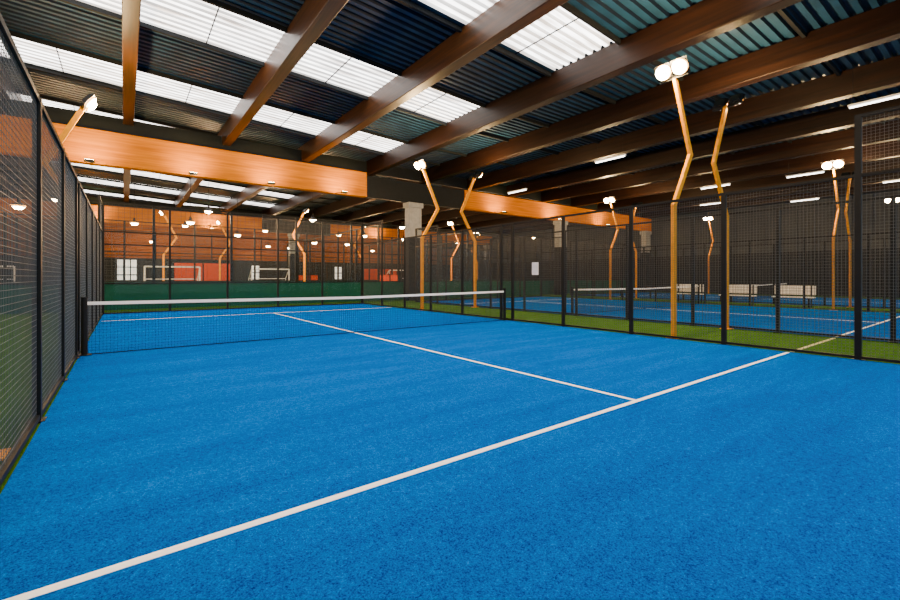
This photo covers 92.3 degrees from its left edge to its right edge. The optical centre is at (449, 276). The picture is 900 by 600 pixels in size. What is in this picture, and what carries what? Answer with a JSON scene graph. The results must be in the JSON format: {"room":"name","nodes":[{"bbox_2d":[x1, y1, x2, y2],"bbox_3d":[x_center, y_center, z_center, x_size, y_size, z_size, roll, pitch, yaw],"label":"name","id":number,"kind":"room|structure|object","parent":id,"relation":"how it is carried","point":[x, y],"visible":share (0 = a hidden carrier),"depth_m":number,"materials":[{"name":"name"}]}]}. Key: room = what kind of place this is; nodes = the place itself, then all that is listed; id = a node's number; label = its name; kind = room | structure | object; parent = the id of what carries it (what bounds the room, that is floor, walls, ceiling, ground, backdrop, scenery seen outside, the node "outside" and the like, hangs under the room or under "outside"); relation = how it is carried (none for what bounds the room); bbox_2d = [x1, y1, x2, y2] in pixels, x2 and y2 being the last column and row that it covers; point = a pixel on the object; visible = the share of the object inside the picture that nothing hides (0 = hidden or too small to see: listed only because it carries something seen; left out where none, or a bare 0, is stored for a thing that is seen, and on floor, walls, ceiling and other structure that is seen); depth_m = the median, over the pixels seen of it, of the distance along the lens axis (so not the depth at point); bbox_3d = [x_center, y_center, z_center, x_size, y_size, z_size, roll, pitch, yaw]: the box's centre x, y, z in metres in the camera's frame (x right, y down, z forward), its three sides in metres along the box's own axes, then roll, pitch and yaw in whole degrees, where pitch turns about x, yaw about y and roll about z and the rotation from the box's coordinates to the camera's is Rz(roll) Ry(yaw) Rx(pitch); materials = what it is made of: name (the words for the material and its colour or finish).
{"room":"sports hall","nodes":[
{"label":"sports hall","id":0,"kind":"room"},
{"bbox_2d":[0,217,451,279],"bbox_3d":[-21.561,-2.959,49.051,54.600,8.600,0.300,0,0,-37],"label":"wall","id":1,"kind":"structure","parent":0,"point":[110,266],"depth_m":46.38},
{"bbox_2d":[116,259,137,279],"bbox_3d":[-31.099,-0.574,41.602,1.700,2.330,0.080,0,0,-37],"label":"window","id":2,"kind":"structure","parent":1,"relation":"in","point":[118,261],"depth_m":41.63,"materials":[{"name":"white glass"}]},
{"bbox_2d":[250,265,259,279],"bbox_3d":[-21.874,-0.074,48.553,1.000,2.530,0.080,0,0,-37],"label":"window","id":3,"kind":"structure","parent":1,"relation":"in","point":[258,273],"depth_m":48.65,"materials":[{"name":"white glass"}]},
{"bbox_2d":[335,266,341,278],"bbox_3d":[-14.088,-0.074,54.420,1.100,2.530,0.080,0,0,-37],"label":"window","id":4,"kind":"structure","parent":1,"relation":"in","point":[340,270],"depth_m":54.53,"materials":[{"name":"white glass"}]},
{"bbox_2d":[0,0,899,224],"bbox_3d":[-4.668,-6.872,26.634,54.600,1.355,56.160,0,0,-37],"label":"ceiling","id":5,"kind":"structure","parent":0,"point":[390,33],"depth_m":13.36,"materials":[{"name":"grey metal"}]},
{"bbox_2d":[0,172,17,190],"bbox_3d":[-19.874,-6.679,15.075,0.340,0.760,56.000,0,0,-37],"label":"beam","id":6,"kind":"structure","parent":5,"relation":"attached to","point":[0,172],"depth_m":30.14,"materials":[{"name":"brown wood"}]},
{"bbox_2d":[0,63,56,174],"bbox_3d":[-17.111,-6.506,17.157,0.340,0.760,56.000,0,0,-37],"label":"beam","id":7,"kind":"structure","parent":5,"relation":"attached to","point":[0,63],"depth_m":14.62,"materials":[{"name":"brown wood"}]},
{"bbox_2d":[13,158,23,209],"bbox_3d":[-17.841,-4.466,17.860,0.514,3.335,0.514,0,0,-37],"label":"lamp","id":8,"kind":"object","parent":7,"relation":"hanging from","point":[18,158],"visible":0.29,"depth_m":17.85,"materials":[{"name":"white metal"}]},
{"bbox_2d":[122,0,140,202],"bbox_3d":[-14.348,-6.333,19.239,0.340,0.760,56.000,0,0,-37],"label":"beam","id":9,"kind":"structure","parent":5,"relation":"attached to","point":[131,9],"depth_m":11.88,"materials":[{"name":"brown wood"}]},
{"bbox_2d":[131,184,138,224],"bbox_3d":[-20.062,-4.617,27.454,0.514,2.635,0.514,0,0,-37],"label":"lamp","id":10,"kind":"object","parent":9,"relation":"hanging from","point":[132,223],"visible":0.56,"depth_m":27.45,"materials":[{"name":"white metal"}]},
{"bbox_2d":[173,0,348,206],"bbox_3d":[-11.584,-6.160,21.322,0.340,0.760,56.000,0,0,-37],"label":"beam","id":11,"kind":"structure","parent":5,"relation":"attached to","point":[314,16],"depth_m":12.09,"materials":[{"name":"brown wood"}]},
{"bbox_2d":[187,178,194,224],"bbox_3d":[-15.278,-4.452,25.425,0.514,2.705,0.514,0,0,-37],"label":"lamp","id":12,"kind":"object","parent":11,"relation":"hanging from","point":[190,178],"visible":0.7,"depth_m":25.42,"materials":[{"name":"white metal"}]},
{"bbox_2d":[205,179,211,213],"bbox_3d":[-13.294,-4.636,23.790,0.514,2.275,0.514,0,0,-37],"label":"lamp","id":13,"kind":"object","parent":11,"relation":"hanging from","point":[208,206],"visible":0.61,"depth_m":23.78,"materials":[{"name":"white metal"}]},
{"bbox_2d":[0,0,612,207],"bbox_3d":[-11.325,-6.585,20.803,13.750,0.768,54.860,0,0,-37],"label":"skylight panels","id":14,"kind":"object","parent":5,"relation":"attached to","point":[194,19],"visible":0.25,"depth_m":13.06,"materials":[{"name":"grey plastic"}]},
{"bbox_2d":[219,0,568,213],"bbox_3d":[-8.821,-5.987,23.404,0.340,0.760,56.000,0,0,-37],"label":"beam","id":15,"kind":"structure","parent":5,"relation":"attached to","point":[503,19],"depth_m":12.10,"materials":[{"name":"brown wood"}]},
{"bbox_2d":[234,199,240,236],"bbox_3d":[-15.271,-4.266,31.065,0.514,2.735,0.514,0,0,-37],"label":"lamp","id":16,"kind":"object","parent":15,"relation":"hanging from","point":[237,199],"visible":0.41,"depth_m":31.05,"materials":[{"name":"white metal"}]},
{"bbox_2d":[507,182,526,193],"bbox_3d":[3.745,-5.465,24.109,0.140,1.457,1.400,0,0,-37],"label":"tube light","id":17,"kind":"object","parent":5,"relation":"hanging from","point":[524,189],"visible":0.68,"depth_m":24.20,"materials":[{"name":"white plastic"}]},
{"bbox_2d":[262,0,802,219],"bbox_3d":[-6.058,-5.814,25.486,0.340,0.760,56.000,0,0,-37],"label":"beam","id":18,"kind":"structure","parent":5,"relation":"attached to","point":[704,20],"depth_m":11.99,"materials":[{"name":"brown wood"}]},
{"bbox_2d":[282,0,899,221],"bbox_3d":[-3.295,-5.814,27.569,0.340,0.760,56.000,0,0,-37],"label":"beam","id":19,"kind":"structure","parent":5,"relation":"attached to","point":[879,25],"depth_m":12.86,"materials":[{"name":"brown wood"}]},
{"bbox_2d":[316,55,899,224],"bbox_3d":[-0.531,-5.814,29.651,0.340,0.760,56.000,0,0,-37],"label":"beam","id":20,"kind":"structure","parent":5,"relation":"attached to","point":[882,74],"depth_m":16.00,"materials":[{"name":"brown wood"}]},
{"bbox_2d":[594,154,625,162],"bbox_3d":[6.679,-5.540,18.055,0.140,1.307,1.400,0,0,-37],"label":"tube light","id":21,"kind":"object","parent":5,"relation":"hanging from","point":[620,155],"visible":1,"depth_m":18.00,"materials":[{"name":"white plastic"}]},
{"bbox_2d":[348,92,899,226],"bbox_3d":[2.232,-5.814,31.733,0.340,0.760,56.000,0,0,-37],"label":"beam","id":22,"kind":"structure","parent":5,"relation":"attached to","point":[841,117],"depth_m":19.11,"materials":[{"name":"brown wood"}]},
{"bbox_2d":[375,119,899,228],"bbox_3d":[4.995,-5.814,33.815,0.340,0.760,56.000,0,0,-37],"label":"beam","id":23,"kind":"structure","parent":5,"relation":"attached to","point":[843,139],"depth_m":21.64,"materials":[{"name":"brown wood"}]},
{"bbox_2d":[400,140,899,230],"bbox_3d":[7.758,-5.814,35.898,0.340,0.760,56.000,0,0,-37],"label":"beam","id":24,"kind":"structure","parent":5,"relation":"attached to","point":[806,163],"depth_m":24.66,"materials":[{"name":"brown wood"}]},
{"bbox_2d":[428,157,899,232],"bbox_3d":[10.522,-5.814,37.980,0.340,0.760,56.000,0,0,-37],"label":"beam","id":25,"kind":"structure","parent":5,"relation":"attached to","point":[780,179],"depth_m":27.61,"materials":[{"name":"brown wood"}]},
{"bbox_2d":[452,172,899,234],"bbox_3d":[13.285,-5.814,40.062,0.340,0.760,56.000,0,0,-37],"label":"beam","id":26,"kind":"structure","parent":5,"relation":"attached to","point":[844,183],"depth_m":29.47,"materials":[{"name":"brown wood"}]},
{"bbox_2d":[469,181,899,235],"bbox_3d":[16.048,-5.814,42.145,0.340,0.760,56.000,0,0,-37],"label":"beam","id":27,"kind":"structure","parent":5,"relation":"attached to","point":[870,187],"depth_m":32.38,"materials":[{"name":"brown wood"}]},
{"bbox_2d":[699,202,720,205],"bbox_3d":[16.737,-5.415,27.638,0.140,1.557,1.400,0,0,-37],"label":"tube light","id":28,"kind":"object","parent":5,"relation":"hanging from","point":[714,202],"visible":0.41,"depth_m":27.68,"materials":[{"name":"white plastic"}]},
{"bbox_2d":[700,174,730,188],"bbox_3d":[13.709,-5.415,22.351,0.140,1.557,1.400,0,0,-37],"label":"tube light","id":29,"kind":"object","parent":5,"relation":"hanging from","point":[726,184],"visible":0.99,"depth_m":22.52,"materials":[{"name":"white plastic"}]},
{"bbox_2d":[790,197,819,201],"bbox_3d":[21.541,-5.415,26.249,0.140,1.557,1.400,0,0,-37],"label":"tube light","id":30,"kind":"object","parent":5,"relation":"hanging from","point":[817,197],"visible":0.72,"depth_m":26.20,"materials":[{"name":"white plastic"}]},
{"bbox_2d":[786,170,824,177],"bbox_3d":[16.195,-5.415,19.717,0.140,1.557,1.400,0,0,-37],"label":"tube light","id":31,"kind":"object","parent":5,"relation":"hanging from","point":[820,171],"visible":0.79,"depth_m":19.64,"materials":[{"name":"white plastic"}]},
{"bbox_2d":[848,65,899,108],"bbox_3d":[12.133,-5.566,12.148,0.140,1.257,1.400,0,0,-37],"label":"tube light","id":32,"kind":"object","parent":5,"relation":"hanging from","point":[896,95],"visible":1,"depth_m":12.30,"materials":[{"name":"white plastic"}]},
{"bbox_2d":[882,179,899,182],"bbox_3d":[21.853,-5.415,20.850,0.140,1.557,1.400,0,0,-37],"label":"tube light","id":33,"kind":"object","parent":5,"relation":"hanging from","point":[896,180],"visible":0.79,"depth_m":21.13,"materials":[{"name":"white plastic"}]},
{"bbox_2d":[0,291,899,493],"bbox_3d":[-4.620,1.441,26.570,54.600,0.200,56.000,0,0,-37],"label":"grass","id":34,"kind":"structure","parent":0,"point":[849,345],"depth_m":9.90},
{"bbox_2d":[0,448,10,460],"bbox_3d":[-3.660,-1.663,3.002,1.064,6.007,0.700,0,0,-37],"label":"floodlight mast","id":35,"kind":"object","parent":34,"relation":"on","point":[10,448],"visible":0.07,"depth_m":3.22,"materials":[{"name":"metal"}]},
{"bbox_2d":[0,209,14,282],"bbox_3d":[-19.652,-0.859,18.685,0.100,4.400,8.300,0,0,-37],"label":"divider","id":36,"kind":"object","parent":34,"relation":"on","point":[0,209],"visible":0.33,"depth_m":20.16,"materials":[{"name":"black metal"}]},
{"bbox_2d":[0,266,14,281],"bbox_3d":[-28.753,0.317,26.525,3.097,2.048,1.072,0,0,-37],"label":"goal","id":37,"kind":"object","parent":34,"relation":"on","point":[0,266],"visible":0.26,"depth_m":27.01,"materials":[{"name":"white metal"}]},
{"bbox_2d":[17,218,45,280],"bbox_3d":[-25.550,-0.859,26.512,0.100,4.400,10.500,0,0,-37],"label":"divider","id":38,"kind":"object","parent":34,"relation":"on","point":[17,218],"visible":0.11,"depth_m":22.34,"materials":[{"name":"black metal"}]},
{"bbox_2d":[42,94,96,182],"bbox_3d":[-9.678,-1.663,10.989,1.064,6.007,0.700,0,0,-37],"label":"floodlight mast","id":39,"kind":"object","parent":34,"relation":"on","point":[88,103],"visible":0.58,"depth_m":10.98,"materials":[{"name":"orange paint"}]},
{"bbox_2d":[161,210,177,280],"bbox_3d":[-19.962,-1.663,30.661,1.064,6.007,0.700,0,0,-37],"label":"floodlight mast","id":40,"kind":"object","parent":34,"relation":"on","point":[165,217],"visible":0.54,"depth_m":30.48,"materials":[{"name":"metal"}]},
{"bbox_2d":[143,266,200,280],"bbox_3d":[-18.157,0.317,28.249,3.097,2.048,1.072,0,0,-37],"label":"goal","id":41,"kind":"object","parent":34,"relation":"on","point":[199,272],"visible":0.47,"depth_m":28.29,"materials":[{"name":"white metal"}]},
{"bbox_2d":[173,262,229,280],"bbox_3d":[-20.827,0.041,36.445,4.300,2.600,0.160,0,0,-37],"label":"hoarding","id":42,"kind":"object","parent":34,"relation":"on","point":[210,266],"visible":0.36,"depth_m":36.38,"materials":[{"name":"red metal"}]},
{"bbox_2d":[216,220,229,280],"bbox_3d":[-18.794,-1.663,35.923,1.064,6.007,0.700,0,0,-37],"label":"floodlight mast","id":43,"kind":"object","parent":34,"relation":"on","point":[218,222],"visible":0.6,"depth_m":35.73,"materials":[{"name":"metal"}]},
{"bbox_2d":[0,223,489,281],"bbox_3d":[-15.456,-1.159,40.911,52.654,5.000,0.210,0,0,-37],"label":"barrier","id":44,"kind":"object","parent":34,"relation":"on","point":[261,241],"visible":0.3,"depth_m":39.33,"materials":[{"name":"black metal"}]},
{"bbox_2d":[248,268,289,279],"bbox_3d":[-15.336,0.317,36.636,3.097,2.048,1.072,0,0,-37],"label":"goal","id":45,"kind":"object","parent":34,"relation":"on","point":[288,273],"visible":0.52,"depth_m":36.69,"materials":[{"name":"white metal"}]},
{"bbox_2d":[0,212,552,282],"bbox_3d":[-8.896,-0.959,32.206,52.654,4.600,0.210,0,0,-37],"label":"barrier","id":46,"kind":"object","parent":34,"relation":"on","point":[195,228],"visible":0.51,"depth_m":28.95,"materials":[{"name":"black metal"}]},
{"bbox_2d":[288,233,299,277],"bbox_3d":[-15.361,-1.454,42.485,1.000,5.590,0.650,0,0,-37],"label":"column","id":47,"kind":"structure","parent":34,"relation":"on","point":[291,263],"depth_m":42.17,"materials":[{"name":"concrete"}]},
{"bbox_2d":[262,219,325,235],"bbox_3d":[-15.097,-4.834,42.716,6.680,1.150,0.300,0,0,-37],"label":"girder","id":48,"kind":"object","parent":47,"relation":"on","point":[271,223],"visible":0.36,"depth_m":42.20,"materials":[{"name":"brown wood"}]},
{"bbox_2d":[292,208,308,280],"bbox_3d":[-10.175,-1.663,29.271,1.064,6.007,0.700,0,0,-37],"label":"floodlight mast","id":49,"kind":"object","parent":34,"relation":"on","point":[306,210],"visible":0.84,"depth_m":29.37,"materials":[{"name":"orange paint"}]},
{"bbox_2d":[282,236,324,279],"bbox_3d":[-12.533,-0.859,36.322,0.100,4.400,10.500,0,0,-37],"label":"divider","id":50,"kind":"object","parent":34,"relation":"on","point":[320,236],"visible":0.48,"depth_m":34.49,"materials":[{"name":"black metal"}]},
{"bbox_2d":[299,274,318,279],"bbox_3d":[-13.497,0.541,41.092,2.000,1.600,0.160,0,0,-37],"label":"hoarding","id":51,"kind":"object","parent":34,"relation":"on","point":[317,275],"visible":0.2,"depth_m":41.25,"materials":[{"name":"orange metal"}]},
{"bbox_2d":[0,193,634,313],"bbox_3d":[-3.601,-0.859,25.178,52.654,4.400,0.210,0,0,-37],"label":"wall","id":52,"kind":"structure","parent":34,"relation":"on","point":[143,291],"depth_m":20.63,"materials":[{"name":"black metal"}]},
{"bbox_2d":[330,225,378,280],"bbox_3d":[-6.635,-0.859,28.495,0.100,4.400,8.300,0,0,-37],"label":"divider","id":53,"kind":"object","parent":34,"relation":"on","point":[375,225],"visible":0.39,"depth_m":27.56,"materials":[{"name":"black metal"}]},
{"bbox_2d":[355,241,396,278],"bbox_3d":[-7.182,-0.859,40.354,0.100,4.400,10.500,0,0,-37],"label":"divider","id":54,"kind":"object","parent":34,"relation":"on","point":[395,241],"visible":0.19,"depth_m":40.95,"materials":[{"name":"black metal"}]},
{"bbox_2d":[366,268,396,278],"bbox_3d":[-7.490,0.191,46.495,4.100,2.300,0.160,0,0,-37],"label":"hoarding","id":55,"kind":"object","parent":34,"relation":"on","point":[367,270],"visible":0.11,"depth_m":45.82,"materials":[{"name":"red metal"}]},
{"bbox_2d":[384,274,400,280],"bbox_3d":[-4.843,0.541,34.591,2.000,1.600,0.160,0,0,-37],"label":"hoarding","id":56,"kind":"object","parent":34,"relation":"on","point":[386,277],"visible":0.07,"depth_m":34.62,"materials":[{"name":"metal"}]},
{"bbox_2d":[403,202,422,300],"bbox_3d":[-2.122,-1.454,24.915,1.000,5.590,0.650,0,0,-37],"label":"column","id":57,"kind":"structure","parent":34,"relation":"on","point":[413,211],"depth_m":24.61,"materials":[{"name":"concrete"}]},
{"bbox_2d":[365,176,463,208],"bbox_3d":[-1.857,-4.834,25.146,6.680,1.150,0.300,0,0,-37],"label":"girder","id":58,"kind":"object","parent":57,"relation":"on","point":[378,188],"visible":0.79,"depth_m":24.70,"materials":[{"name":"black metal"}]},
{"bbox_2d":[414,159,439,310],"bbox_3d":[-0.877,-1.663,17.620,1.064,6.007,0.700,0,0,-37],"label":"floodlight mast","id":59,"kind":"object","parent":34,"relation":"on","point":[421,165],"visible":0.85,"depth_m":17.44,"materials":[{"name":"orange metal"}]},
{"bbox_2d":[428,232,468,280],"bbox_3d":[-1.284,-0.859,32.527,0.100,4.400,8.300,0,0,-37],"label":"divider","id":60,"kind":"object","parent":34,"relation":"on","point":[465,232],"visible":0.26,"depth_m":29.25,"materials":[{"name":"black metal"}]},
{"bbox_2d":[0,304,899,599],"bbox_3d":[-2.328,1.334,10.391,10.000,0.014,20.000,0,0,-37],"label":"court","id":61,"kind":"object","parent":34,"relation":"on","point":[490,460],"visible":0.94,"depth_m":3.06,"materials":[{"name":"blue carpet"}]},
{"bbox_2d":[78,288,505,355],"bbox_3d":[-2.268,0.834,10.311,10.080,0.986,0.200,0,0,-37],"label":"net","id":62,"kind":"object","parent":61,"relation":"on","point":[84,300],"depth_m":9.20,"materials":[{"name":"black fabric"}]},
{"bbox_2d":[0,13,899,485],"bbox_3d":[-2.328,-0.635,10.391,10.200,3.952,20.160,0,0,-37],"label":"fence","id":63,"kind":"object","parent":61,"relation":"on","point":[80,235],"visible":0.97,"depth_m":6.91,"materials":[{"name":"black metal"}]},
{"bbox_2d":[532,262,537,274],"bbox_3d":[2.435,-0.239,12.353,0.010,0.360,0.240,0,0,-37],"label":"sign","id":64,"kind":"object","parent":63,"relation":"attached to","point":[534,264],"visible":1,"depth_m":12.35,"materials":[{"name":"white plastic"}]},
{"bbox_2d":[447,221,458,280],"bbox_3d":[0.365,-1.663,36.587,1.064,6.007,0.700,0,0,-37],"label":"floodlight mast","id":65,"kind":"object","parent":34,"relation":"on","point":[451,223],"visible":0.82,"depth_m":36.39,"materials":[{"name":"orange paint"}]},
{"bbox_2d":[429,245,478,277],"bbox_3d":[-0.393,-0.859,45.469,0.100,4.400,10.500,0,0,-37],"label":"divider","id":66,"kind":"object","parent":34,"relation":"on","point":[478,245],"visible":0.17,"depth_m":41.25,"materials":[{"name":"black metal"}]},
{"bbox_2d":[460,171,482,307],"bbox_3d":[0.864,-1.663,18.932,1.064,6.007,0.700,0,0,-37],"label":"floodlight mast","id":67,"kind":"object","parent":34,"relation":"on","point":[478,174],"visible":0.88,"depth_m":19.02,"materials":[{"name":"orange paint"}]},
{"bbox_2d":[483,245,489,278],"bbox_3d":[5.004,-1.454,57.831,1.000,5.590,0.650,0,0,-37],"label":"column","id":68,"kind":"structure","parent":34,"relation":"on","point":[483,245],"depth_m":57.57,"materials":[{"name":"concrete"}]},
{"bbox_2d":[485,239,549,279],"bbox_3d":[5.505,-0.859,37.643,0.100,4.400,8.300,0,0,-37],"label":"divider","id":69,"kind":"object","parent":34,"relation":"on","point":[545,239],"visible":0.21,"depth_m":36.70,"materials":[{"name":"black metal"}]},
{"bbox_2d":[553,220,567,294],"bbox_3d":[8.420,-1.454,32.859,1.000,5.590,0.650,0,0,-37],"label":"column","id":70,"kind":"structure","parent":34,"relation":"on","point":[558,227],"depth_m":32.54,"materials":[{"name":"concrete"}]},
{"bbox_2d":[464,190,650,230],"bbox_3d":[9.803,-4.849,33.932,22.500,1.180,0.400,0,0,-37],"label":"girder","id":71,"kind":"object","parent":70,"relation":"on","point":[477,201],"visible":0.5,"depth_m":30.84,"materials":[{"name":"orange wood"}]},
{"bbox_2d":[603,197,618,299],"bbox_3d":[9.665,-1.663,25.564,1.064,6.007,0.700,0,0,-37],"label":"floodlight mast","id":72,"kind":"object","parent":34,"relation":"on","point":[610,200],"visible":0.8,"depth_m":25.39,"materials":[{"name":"orange paint"}]},
{"bbox_2d":[631,202,642,298],"bbox_3d":[11.406,-1.663,26.876,1.064,6.007,0.700,0,0,-37],"label":"floodlight mast","id":73,"kind":"object","parent":34,"relation":"on","point":[638,203],"visible":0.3,"depth_m":27.03,"materials":[{"name":"metal"}]},
{"bbox_2d":[640,231,650,290],"bbox_3d":[18.244,-1.454,40.261,1.000,5.590,0.650,0,0,-37],"label":"column","id":74,"kind":"structure","parent":34,"relation":"on","point":[648,241],"depth_m":40.03,"materials":[{"name":"concrete"}]},
{"bbox_2d":[424,297,899,342],"bbox_3d":[8.214,1.334,18.335,10.000,0.014,20.000,0,0,-37],"label":"court","id":75,"kind":"object","parent":34,"relation":"on","point":[809,317],"visible":0.63,"depth_m":14.91,"materials":[{"name":"blue carpet"}]},
{"bbox_2d":[570,284,698,314],"bbox_3d":[8.274,0.834,18.255,10.080,0.986,0.200,0,0,-37],"label":"net","id":76,"kind":"object","parent":75,"relation":"on","point":[696,287],"depth_m":16.81,"materials":[{"name":"black fabric"}]},
{"bbox_2d":[415,195,899,342],"bbox_3d":[8.214,-0.634,18.335,10.200,3.950,20.160,0,0,-37],"label":"fence","id":77,"kind":"object","parent":75,"relation":"on","point":[777,272],"visible":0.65,"depth_m":13.47,"materials":[{"name":"black metal"}]},
{"bbox_2d":[654,55,692,338],"bbox_3d":[5.141,-1.663,9.634,1.064,6.007,0.700,0,0,-37],"label":"floodlight mast","id":78,"kind":"object","parent":34,"relation":"on","point":[680,66],"visible":0.92,"depth_m":9.45,"materials":[{"name":"metal"}]},
{"bbox_2d":[677,284,703,301],"bbox_3d":[12.755,0.866,23.135,0.460,0.950,1.500,0,0,-37],"label":"bench","id":79,"kind":"object","parent":34,"relation":"on","point":[680,289],"visible":0.3,"depth_m":23.34,"materials":[{"name":"white plastic"}]},
{"bbox_2d":[703,217,713,253],"bbox_3d":[20.207,-1.663,33.508,1.064,6.007,0.700,0,0,-37],"label":"floodlight mast","id":80,"kind":"object","parent":34,"relation":"on","point":[709,217],"visible":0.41,"depth_m":33.45,"materials":[{"name":"orange paint"}]},
{"bbox_2d":[711,93,744,329],"bbox_3d":[6.882,-1.663,10.946,1.064,6.007,0.700,0,0,-37],"label":"floodlight mast","id":81,"kind":"object","parent":34,"relation":"on","point":[721,104],"visible":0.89,"depth_m":10.97,"materials":[{"name":"orange paint"}]},
{"bbox_2d":[719,285,755,303],"bbox_3d":[14.040,0.866,21.098,0.460,0.950,1.500,0,0,-37],"label":"bench","id":82,"kind":"object","parent":34,"relation":"on","point":[739,286],"visible":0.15,"depth_m":21.02,"materials":[{"name":"white plastic"}]},
{"bbox_2d":[596,292,899,308],"bbox_3d":[18.756,1.334,26.279,10.000,0.014,20.000,0,0,-37],"label":"court","id":83,"kind":"object","parent":34,"relation":"on","point":[844,302],"visible":0.25,"depth_m":24.43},
{"bbox_2d":[570,237,899,308],"bbox_3d":[18.756,-0.634,26.279,10.200,3.950,20.160,0,0,-37],"label":"fence","id":84,"kind":"object","parent":83,"relation":"on","point":[582,242],"visible":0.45,"depth_m":25.76,"materials":[{"name":"black metal"}]},
{"bbox_2d":[734,282,786,300],"bbox_3d":[18.816,0.834,26.199,10.080,0.986,0.200,0,0,-37],"label":"net","id":85,"kind":"object","parent":83,"relation":"on","point":[786,282],"depth_m":26.74,"materials":[{"name":"black fabric"}]},
{"bbox_2d":[771,285,815,307],"bbox_3d":[15.364,0.866,19.341,0.460,0.950,1.500,0,0,-37],"label":"bench","id":86,"kind":"object","parent":34,"relation":"on","point":[811,288],"visible":0.62,"depth_m":19.25,"materials":[{"name":"white plastic"}]},
{"bbox_2d":[790,338,834,351],"bbox_3d":[7.279,1.338,8.609,2.900,0.006,0.060,0,0,-37],"label":"court line","id":87,"kind":"object","parent":34,"relation":"on","point":[830,338],"visible":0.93,"depth_m":8.54,"materials":[{"name":"white paint"}]},
{"bbox_2d":[821,159,844,308],"bbox_3d":[15.683,-1.663,17.578,1.064,6.007,0.700,0,0,-37],"label":"floodlight mast","id":88,"kind":"object","parent":34,"relation":"on","point":[837,164],"visible":0.84,"depth_m":17.40,"materials":[{"name":"metal"}]},
{"bbox_2d":[840,171,853,307],"bbox_3d":[17.424,-1.663,18.890,1.064,6.007,0.700,0,0,-37],"label":"floodlight mast","id":89,"kind":"object","parent":34,"relation":"on","point":[845,173],"visible":0.44,"depth_m":19.05,"materials":[{"name":"metal"}]},
{"bbox_2d":[885,198,899,203],"bbox_3d":[26.225,-1.663,25.522,1.064,6.007,0.700,0,0,-37],"label":"floodlight mast","id":90,"kind":"object","parent":34,"relation":"on","point":[897,199],"visible":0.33,"depth_m":25.33,"materials":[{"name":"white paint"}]},
{"bbox_3d":[-23.126,-1.454,9.088,1.000,5.590,0.650,0,0,-37],"label":"column","id":91,"kind":"structure","parent":34,"relation":"on","visible":0},
{"bbox_2d":[0,115,366,197],"bbox_3d":[-14.595,-4.909,15.547,25.200,1.300,0.400,0,0,-37],"label":"girder","id":92,"kind":"object","parent":91,"relation":"on","point":[106,148],"visible":0.82,"depth_m":18.19,"materials":[{"name":"brown wood"}]},
{"bbox_2d":[84,159,94,162],"bbox_3d":[-13.121,-4.201,15.751,0.280,0.185,1.032,0,0,-37],"label":"lamp","id":93,"kind":"object","parent":92,"relation":"attached to","point":[85,160],"visible":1,"depth_m":15.37,"materials":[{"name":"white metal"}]},
{"bbox_2d":[0,98,650,217],"bbox_3d":[-2.935,-5.859,24.333,54.560,0.600,0.200,0,0,-37],"label":"beam","id":94,"kind":"structure","parent":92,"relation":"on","point":[57,115],"depth_m":19.30,"materials":[{"name":"brown wood"}]},
{"bbox_3d":[-36.366,-1.454,26.658,1.000,5.590,0.650,0,0,-37],"label":"column","id":95,"kind":"structure","parent":34,"relation":"on","visible":0},
{"bbox_2d":[0,197,261,231],"bbox_3d":[-27.835,-4.909,33.117,25.200,1.300,0.400,0,0,-37],"label":"girder","id":96,"kind":"object","parent":95,"relation":"on","point":[244,221],"visible":0.39,"depth_m":35.90,"materials":[{"name":"orange wood"}]},
{"bbox_2d":[0,189,482,234],"bbox_3d":[-16.175,-5.859,41.903,54.560,0.600,0.200,0,0,-37],"label":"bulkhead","id":97,"kind":"object","parent":96,"relation":"on","point":[89,198],"visible":0.22,"depth_m":36.97,"materials":[{"name":"brown wood"}]},
{"bbox_3d":[-4.820,-1.454,50.429,1.000,5.590,0.650,0,0,-37],"label":"column","id":98,"kind":"structure","parent":34,"relation":"on","visible":0},
{"bbox_2d":[330,224,489,244],"bbox_3d":[-3.437,-4.849,51.502,22.500,1.180,0.400,0,0,-37],"label":"girder","id":99,"kind":"object","parent":98,"relation":"on","point":[393,232],"visible":0.24,"depth_m":48.63,"materials":[{"name":"orange wood"}]},
{"bbox_2d":[452,189,899,297],"bbox_3d":[17.282,-2.959,43.074,0.350,8.600,56.000,0,0,-37],"label":"wall","id":100,"kind":"structure","parent":0,"point":[809,232],"depth_m":33.68,"materials":[{"name":"black metal"}]},
{"bbox_3d":[-25.401,-7.025,10.910,0.340,0.760,56.000,0,0,-37],"label":"beam","id":101,"kind":"structure","parent":0,"visible":0},
{"bbox_2d":[0,0,899,222],"bbox_3d":[-4.259,-6.769,26.090,54.600,1.390,55.380,0,0,-37],"label":"roof purlins","id":102,"kind":"structure","parent":101,"relation":"on","point":[784,13],"depth_m":14.60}
]}

